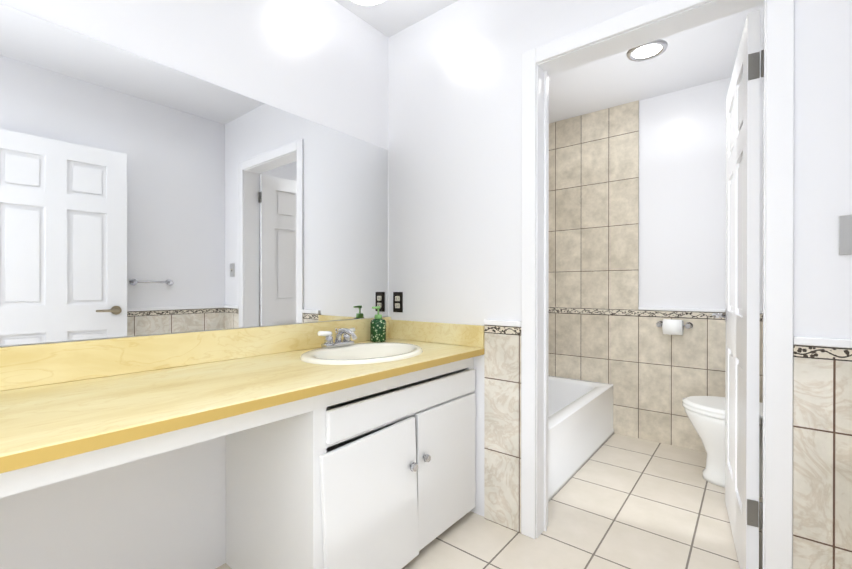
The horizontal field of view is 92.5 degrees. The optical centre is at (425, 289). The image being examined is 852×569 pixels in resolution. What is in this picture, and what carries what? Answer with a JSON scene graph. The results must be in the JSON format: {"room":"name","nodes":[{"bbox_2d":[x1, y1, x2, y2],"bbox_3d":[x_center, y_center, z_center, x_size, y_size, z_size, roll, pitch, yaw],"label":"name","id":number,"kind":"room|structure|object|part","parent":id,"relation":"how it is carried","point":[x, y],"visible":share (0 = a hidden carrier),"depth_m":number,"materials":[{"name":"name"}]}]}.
{"room":"bathroom","nodes":[
{"label":"bathroom","id":0,"kind":"room"},
{"bbox_2d":[0,0,387,568],"bbox_3d":[-0.506,-0.178,2.058,0.100,2.530,4.212,0,0,39],"label":"wall","id":1,"kind":"structure","parent":0,"point":[317,61],"depth_m":1.52,"materials":[{"name":"white paint"}]},
{"bbox_2d":[0,4,387,345],"bbox_3d":[-0.955,-0.319,1.414,0.005,0.949,2.347,0,0,39],"label":"wall mirror","id":2,"kind":"object","parent":1,"relation":"attached to","point":[139,195],"visible":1,"depth_m":1.44,"materials":[{"name":"clear glass"}]},
{"bbox_2d":[0,317,391,388],"bbox_3d":[-0.960,0.218,1.396,0.020,0.119,2.405,0,0,39],"label":"backsplash","id":3,"kind":"structure","parent":1,"relation":"attached to","point":[22,366],"depth_m":1.39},
{"bbox_2d":[216,433,761,568],"bbox_3d":[0.585,1.141,0.867,3.300,0.100,4.712,0,0,39],"label":"floor","id":4,"kind":"structure","parent":0,"point":[618,501],"depth_m":1.87,"materials":[{"name":"tile"}]},
{"bbox_2d":[0,353,483,568],"bbox_3d":[-0.722,0.701,1.206,0.631,0.777,2.405,0,0,39],"label":"bathroom vanity","id":5,"kind":"object","parent":4,"relation":"on","point":[398,491],"depth_m":1.42,"materials":[{"name":"wood"}]},
{"bbox_2d":[0,337,483,464],"bbox_3d":[-0.720,0.296,1.203,0.636,0.032,2.405,0,0,39],"label":"countertop","id":6,"kind":"structure","parent":5,"relation":"on","point":[37,420],"depth_m":1.08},
{"bbox_2d":[320,325,359,348],"bbox_3d":[-0.366,0.218,1.843,0.151,0.087,0.159,0,0,39],"label":"faucet","id":7,"kind":"object","parent":6,"relation":"on","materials":[{"name":"silver metal"}]},
{"bbox_2d":[272,337,447,368],"bbox_3d":[-0.265,0.339,1.763,0.450,0.155,0.570,0,0,39],"label":"sink","id":8,"kind":"object","parent":6,"relation":"in","point":[368,352],"depth_m":1.82,"materials":[{"name":"white ceramic"}]},
{"bbox_2d":[370,306,385,341],"bbox_3d":[-0.254,0.182,2.170,0.084,0.186,0.084,0,0,39],"label":"soap dispenser","id":9,"kind":"object","parent":6,"relation":"on","point":[377,328],"visible":1,"depth_m":2.14,"materials":[{"name":"green plastic"}]},
{"bbox_3d":[-0.170,0.784,1.435,0.046,0.550,0.433,0,3,40],"label":"door","id":10,"kind":"part","parent":5,"relation":"part of","materials":[{"name":"white paint"}]},
{"bbox_3d":[-0.040,0.436,1.627,0.018,0.105,0.870,0,0,39],"label":"drawer","id":11,"kind":"part","parent":5,"relation":"part of","materials":[{"name":"white paint"}]},
{"bbox_3d":[0.108,0.773,1.790,0.046,0.550,0.433,0,0,39],"label":"door","id":12,"kind":"part","parent":5,"relation":"part of","materials":[{"name":"white paint"}]},
{"bbox_2d":[548,375,613,501],"bbox_3d":[0.649,0.899,2.756,0.806,0.370,1.455,0,0,39],"label":"bathtub","id":13,"kind":"object","parent":4,"relation":"on","point":[580,424],"visible":0.23,"depth_m":2.58,"materials":[{"name":"white ceramic"}]},
{"bbox_2d":[682,396,762,497],"bbox_3d":[1.798,0.691,2.231,0.673,0.790,0.456,0,0,39],"label":"toilet","id":14,"kind":"object","parent":4,"relation":"on","point":[706,415],"visible":0.12,"depth_m":2.27,"materials":[{"name":"white ceramic"}]},
{"bbox_3d":[1.724,0.669,2.290,0.484,0.046,0.380,0,0,39],"label":"seat","id":15,"kind":"part","parent":14,"relation":"part of","materials":[{"name":"white ceramic"}]},
{"bbox_2d":[334,0,763,123],"bbox_3d":[0.585,-1.454,0.858,3.300,0.170,4.712,0,0,39],"label":"ceiling","id":16,"kind":"structure","parent":0,"point":[699,55],"depth_m":2.50,"materials":[{"name":"white paint"}]},
{"bbox_2d":[352,0,383,4],"bbox_3d":[-0.273,-1.371,1.834,0.310,0.142,0.310,0,0,39],"label":"dome ceiling light","id":17,"kind":"object","parent":16,"relation":"attached to","point":[367,2],"visible":1,"depth_m":1.89,"materials":[{"name":"white glass"}]},
{"bbox_2d":[626,39,667,61],"bbox_3d":[1.267,-1.368,2.342,0.210,0.012,0.210,0,0,39],"label":"recessed light","id":18,"kind":"object","parent":16,"relation":"in","point":[650,50],"visible":0.92,"depth_m":2.34,"materials":[{"name":"white glass"}]},
{"bbox_2d":[388,0,851,516],"bbox_3d":[0.598,-0.177,1.766,1.950,2.530,0.120,0,0,39],"label":"wall","id":19,"kind":"structure","parent":0,"point":[432,104],"depth_m":2.02,"materials":[{"name":"white paint"}]},
{"bbox_2d":[393,292,402,311],"bbox_3d":[-0.159,0.071,2.290,0.070,0.114,0.010,0,0,39],"label":"electrical outlet plate","id":20,"kind":"object","parent":19,"relation":"attached to","point":[397,301],"visible":1,"depth_m":2.29,"materials":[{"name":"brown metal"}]},
{"bbox_2d":[388,321,483,348],"bbox_3d":[0.034,0.224,2.127,0.615,0.104,0.020,0,0,39],"label":"backsplash","id":21,"kind":"structure","parent":19,"relation":"attached to","point":[446,333],"depth_m":2.09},
{"bbox_2d":[549,100,638,437],"bbox_3d":[1.172,-0.147,3.276,0.969,2.459,0.011,0,0,39],"label":"tiled wall","id":22,"kind":"structure","parent":19,"relation":"attached to","point":[593,239],"depth_m":3.15,"materials":[{"name":"beige tile"}]},
{"bbox_2d":[638,307,762,313],"bbox_3d":[1.928,0.139,2.662,0.978,0.021,0.024,0,0,39],"label":"trim","id":23,"kind":"structure","parent":22,"relation":"attached to","point":[639,308],"depth_m":2.79,"materials":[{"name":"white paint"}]},
{"bbox_2d":[521,0,793,568],"bbox_3d":[0.821,0.021,1.588,0.900,2.135,0.152,0,0,39],"label":"door frame","id":24,"kind":"structure","parent":19,"relation":"attached to","point":[650,22],"depth_m":1.45,"materials":[{"name":"white paint"}]},
{"bbox_2d":[484,325,851,568],"bbox_3d":[0.806,0.629,1.517,1.346,0.920,0.011,0,0,39],"label":"wall tile","id":25,"kind":"structure","parent":19,"relation":"attached to","point":[822,457],"depth_m":1.23,"materials":[{"name":"beige tile"}]},
{"bbox_2d":[638,310,762,451],"bbox_3d":[1.942,0.617,2.660,1.004,0.935,0.011,0,0,39],"label":"wall tile","id":26,"kind":"structure","parent":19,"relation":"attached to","point":[674,371],"depth_m":2.82,"materials":[{"name":"beige tile"}]},
{"bbox_2d":[656,319,692,334],"bbox_3d":[1.686,0.256,2.780,0.214,0.104,0.120,0,0,39],"label":"toilet paper holder","id":27,"kind":"object","parent":26,"relation":"attached to","point":[671,327],"visible":1,"depth_m":2.74,"materials":[{"name":"white paper"}]},
{"bbox_2d":[712,10,763,568],"bbox_3d":[1.336,0.056,1.737,0.162,2.048,0.763,0,0,32],"label":"door","id":28,"kind":"structure","parent":19,"relation":"in","point":[740,315],"depth_m":1.50,"materials":[{"name":"white paint"}]},
{"bbox_3d":[1.479,0.129,1.969,0.162,0.062,0.151,0,0,32],"label":"handle","id":29,"kind":"part","parent":28,"relation":"part of","materials":[{"name":"silver metal"}]},
{"bbox_2d":[839,215,851,254],"bbox_3d":[1.234,-0.158,1.168,0.072,0.116,0.016,0,0,39],"label":"switch plate","id":30,"kind":"object","parent":19,"relation":"attached to","point":[845,234],"visible":1,"depth_m":1.18,"materials":[{"name":"silver metal"}]}
]}

